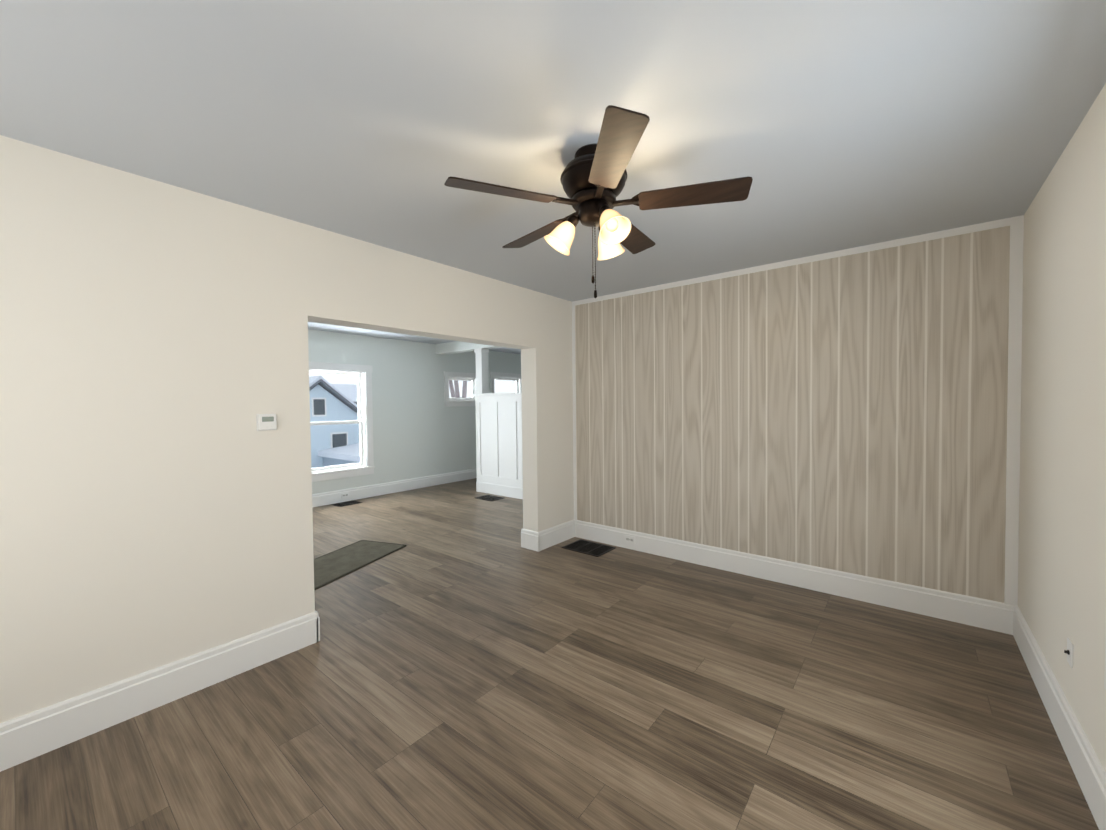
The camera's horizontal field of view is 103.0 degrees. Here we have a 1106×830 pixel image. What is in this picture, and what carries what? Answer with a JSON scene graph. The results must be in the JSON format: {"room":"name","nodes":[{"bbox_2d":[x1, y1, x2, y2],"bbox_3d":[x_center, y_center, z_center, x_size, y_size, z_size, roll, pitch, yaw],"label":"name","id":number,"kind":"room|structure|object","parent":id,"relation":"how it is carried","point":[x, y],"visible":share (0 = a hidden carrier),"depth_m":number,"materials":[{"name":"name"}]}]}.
{"room":"empty living room","nodes":[
{"label":"empty living room","id":0,"kind":"room"},
{"bbox_2d":[0,135,573,722],"bbox_3d":[-0.039,0.060,4.713,0.200,2.600,9.000,1,2,39],"label":"wall","id":1,"kind":"structure","parent":0,"point":[154,481],"depth_m":2.21,"materials":[{"name":"white paint"}]},
{"bbox_2d":[0,611,319,771],"bbox_3d":[-2.114,1.356,1.990,0.019,0.190,2.029,1,2,39],"label":"baseboard","id":2,"kind":"structure","parent":1,"relation":"attached to","point":[40,731],"depth_m":2.13,"materials":[{"name":"white wood"}]},
{"bbox_2d":[256,414,276,430],"bbox_3d":[-1.649,0.042,2.541,0.028,0.096,0.100,1,2,39],"label":"thermostat","id":3,"kind":"object","parent":1,"relation":"attached to","point":[265,422],"visible":1,"depth_m":2.53,"materials":[{"name":"white plastic"}]},
{"bbox_2d":[521,528,535,548],"bbox_3d":[0.207,1.250,5.205,0.019,0.190,1.689,1,2,39],"label":"baseboard","id":4,"kind":"structure","parent":1,"relation":"attached to","point":[527,540],"depth_m":4.50,"materials":[{"name":"white wood"}]},
{"bbox_2d":[532,519,575,551],"bbox_3d":[0.037,1.266,4.647,0.019,0.190,0.609,1,2,39],"label":"baseboard","id":5,"kind":"structure","parent":1,"relation":"attached to","point":[549,537],"depth_m":4.61,"materials":[{"name":"white wood"}]},
{"bbox_2d":[308,329,520,493],"bbox_3d":[-3.052,0.030,7.150,0.150,2.600,9.300,1,2,39],"label":"wall","id":6,"kind":"structure","parent":0,"point":[420,429],"depth_m":7.70,"materials":[{"name":"white paint"}]},
{"bbox_2d":[309,362,374,481],"bbox_3d":[-3.362,0.093,6.740,0.184,1.759,1.220,1,2,39],"label":"window","id":7,"kind":"structure","parent":6,"relation":"in","point":[364,421],"depth_m":6.95,"materials":[{"name":"white"}]},
{"bbox_2d":[312,469,476,507],"bbox_3d":[-2.973,1.235,7.127,0.019,0.190,9.000,1,2,39],"label":"baseboard","id":8,"kind":"structure","parent":6,"relation":"attached to","point":[332,497],"depth_m":7.39,"materials":[{"name":"white wood"}]},
{"bbox_2d":[341,492,348,497],"bbox_3d":[-3.213,1.241,6.806,0.011,0.072,0.116,1,2,39],"label":"electrical outlet","id":9,"kind":"object","parent":8,"relation":"attached to","point":[344,495],"visible":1,"depth_m":6.79,"materials":[{"name":"white plastic"}]},
{"bbox_2d":[444,371,475,406],"bbox_3d":[-1.805,-0.501,8.658,0.184,0.661,0.930,1,2,39],"label":"window","id":10,"kind":"structure","parent":6,"relation":"in","point":[449,401],"depth_m":8.55,"materials":[{"name":"white"}]},
{"bbox_2d":[490,372,520,392],"bbox_3d":[-1.029,-0.564,9.617,0.184,0.701,1.040,1,2,39],"label":"window","id":11,"kind":"structure","parent":6,"relation":"in","point":[516,377],"depth_m":9.58,"materials":[{"name":"white"}]},
{"bbox_2d":[315,322,522,479],"bbox_3d":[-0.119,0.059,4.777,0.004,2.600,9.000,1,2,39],"label":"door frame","id":12,"kind":"structure","parent":0,"point":[521,399],"depth_m":4.52,"materials":[{"name":"white paint"}]},
{"bbox_2d":[473,392,522,498],"bbox_3d":[-0.243,0.480,6.732,2.650,1.662,0.220,1,2,39],"label":"wall","id":13,"kind":"structure","parent":0,"point":[499,443],"depth_m":7.14,"materials":[{"name":"white wood"}]},
{"bbox_2d":[474,348,489,393],"bbox_3d":[-1.204,-0.739,7.469,0.180,0.757,0.180,1,2,39],"label":"post","id":14,"kind":"object","parent":13,"relation":"on","point":[481,370],"visible":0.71,"depth_m":7.41,"materials":[{"name":"white wood"}]},
{"bbox_2d":[0,478,1098,829],"bbox_3d":[-0.130,1.418,4.832,7.630,0.120,9.300,1,2,39],"label":"floor","id":15,"kind":"structure","parent":0,"point":[466,662],"depth_m":2.08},
{"bbox_2d":[331,500,361,506],"bbox_3d":[-3.122,1.341,6.666,0.270,0.006,0.350,1,2,39],"label":"floor vent","id":16,"kind":"object","parent":15,"relation":"in","point":[346,503],"visible":1,"depth_m":6.66,"materials":[{"name":"black metal"}]},
{"bbox_2d":[314,540,405,589],"bbox_3d":[-2.065,1.395,4.024,0.600,0.008,1.520,0,2,19],"label":"mat","id":17,"kind":"object","parent":15,"relation":"on","point":[330,567],"visible":0.5,"depth_m":4.22,"materials":[{"name":"grey fabric"}]},
{"bbox_2d":[475,495,503,500],"bbox_3d":[-1.002,1.311,6.957,0.400,0.006,0.290,1,2,39],"label":"floor vent","id":18,"kind":"object","parent":15,"relation":"in","point":[489,497],"visible":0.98,"depth_m":6.96,"materials":[{"name":"black metal"}]},
{"bbox_2d":[561,539,615,556],"bbox_3d":[0.366,1.358,4.506,0.450,0.006,0.340,1,2,39],"label":"floor vent","id":19,"kind":"object","parent":15,"relation":"in","point":[589,548],"visible":1,"depth_m":4.50,"materials":[{"name":"black metal"}]},
{"bbox_2d":[0,0,1105,353],"bbox_3d":[-0.159,-1.301,4.764,7.630,0.120,9.300,1,2,39],"label":"ceiling","id":20,"kind":"structure","parent":0,"point":[826,126],"depth_m":1.68,"materials":[{"name":"white paint"}]},
{"bbox_2d":[436,341,501,354],"bbox_3d":[-0.669,-1.202,7.020,3.700,0.180,0.180,1,2,39],"label":"header beam","id":21,"kind":"structure","parent":20,"relation":"attached to","point":[453,347],"depth_m":7.74,"materials":[{"name":"white paint"}]},
{"bbox_2d":[444,105,752,298],"bbox_3d":[0.189,-0.849,2.025,1.268,0.652,1.255,1,2,39],"label":"ceiling fan","id":22,"kind":"object","parent":20,"relation":"hanging from","point":[593,178],"visible":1,"depth_m":1.88,"materials":[{"name":"brown wood"}]},
{"bbox_2d":[1018,83,1105,771],"bbox_3d":[1.443,0.142,0.814,0.150,2.600,5.100,1,2,39],"label":"wall","id":23,"kind":"structure","parent":0,"point":[1062,554],"depth_m":1.90,"materials":[{"name":"white paint"}]},
{"bbox_2d":[1008,604,1105,829],"bbox_3d":[1.390,1.346,0.898,0.019,0.190,4.800,1,2,39],"label":"baseboard","id":24,"kind":"structure","parent":23,"relation":"attached to","point":[1090,774],"depth_m":1.85,"materials":[{"name":"white wood"}]},
{"bbox_2d":[1064,638,1072,667],"bbox_3d":[2.167,0.999,1.853,0.018,0.100,0.070,1,2,39],"label":"outlet plate","id":25,"kind":"object","parent":23,"relation":"attached to","point":[1069,651],"visible":0.96,"depth_m":1.84,"materials":[{"name":"white plastic"}]},
{"bbox_2d":[1104,633,1105,689],"bbox_3d":[1.587,0.166,1.007,0.168,1.540,1.040,1,2,39],"label":"window","id":26,"kind":"structure","parent":23,"relation":"in","point":[1105,664],"depth_m":1.48,"materials":[{"name":"white"}]},
{"bbox_3d":[1.608,0.063,3.863,3.430,2.600,0.150,1,2,39],"label":"wall","id":27,"kind":"structure","parent":0,"visible":0},
{"bbox_2d":[576,520,1007,633],"bbox_3d":[1.552,1.270,3.841,3.390,0.190,0.019,1,2,39],"label":"baseboard","id":28,"kind":"structure","parent":27,"relation":"attached to","point":[963,609],"depth_m":3.40,"materials":[{"name":"white wood"}]},
{"bbox_2d":[625,535,634,543],"bbox_3d":[0.776,1.258,4.448,0.116,0.072,0.011,1,2,39],"label":"electrical outlet","id":29,"kind":"object","parent":28,"relation":"attached to","point":[629,539],"visible":1,"depth_m":4.44,"materials":[{"name":"white plastic"}]},
{"bbox_2d":[575,226,1009,602],"bbox_3d":[1.550,-0.002,3.807,3.340,2.375,0.006,1,2,39],"label":"panelling","id":30,"kind":"object","parent":27,"relation":"attached to","point":[848,413],"visible":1,"depth_m":3.39,"materials":[{"name":"beige wood"}]},
{"bbox_2d":[572,215,1023,605],"bbox_3d":[1.556,-0.027,3.798,3.430,2.415,0.012,1,2,39],"label":"trim","id":31,"kind":"structure","parent":27,"relation":"attached to","point":[1016,224],"depth_m":2.75,"materials":[{"name":"white wood"}]},
{"label":"outside","id":32,"kind":"structure","parent":0,"visible":0},
{"bbox_3d":[0.277,4.701,5.001,120.000,0.300,80.000,1,2,39],"label":"ground","id":33,"kind":"structure","parent":32,"visible":0},
{"bbox_2d":[309,376,359,467],"bbox_3d":[-9.759,1.039,21.491,14.000,6.398,9.200,1,2,39],"label":"house","id":34,"kind":"structure","parent":33,"relation":"on","point":[320,413],"depth_m":18.33,"materials":[{"name":"blue"}]},
{"bbox_2d":[449,380,466,397],"bbox_3d":[-5.915,-0.876,12.165,7.248,10.616,12.750,1,2,39],"label":"trees","id":35,"kind":"object","parent":33,"relation":"on","point":[456,392],"depth_m":15.66,"materials":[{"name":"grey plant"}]}
]}

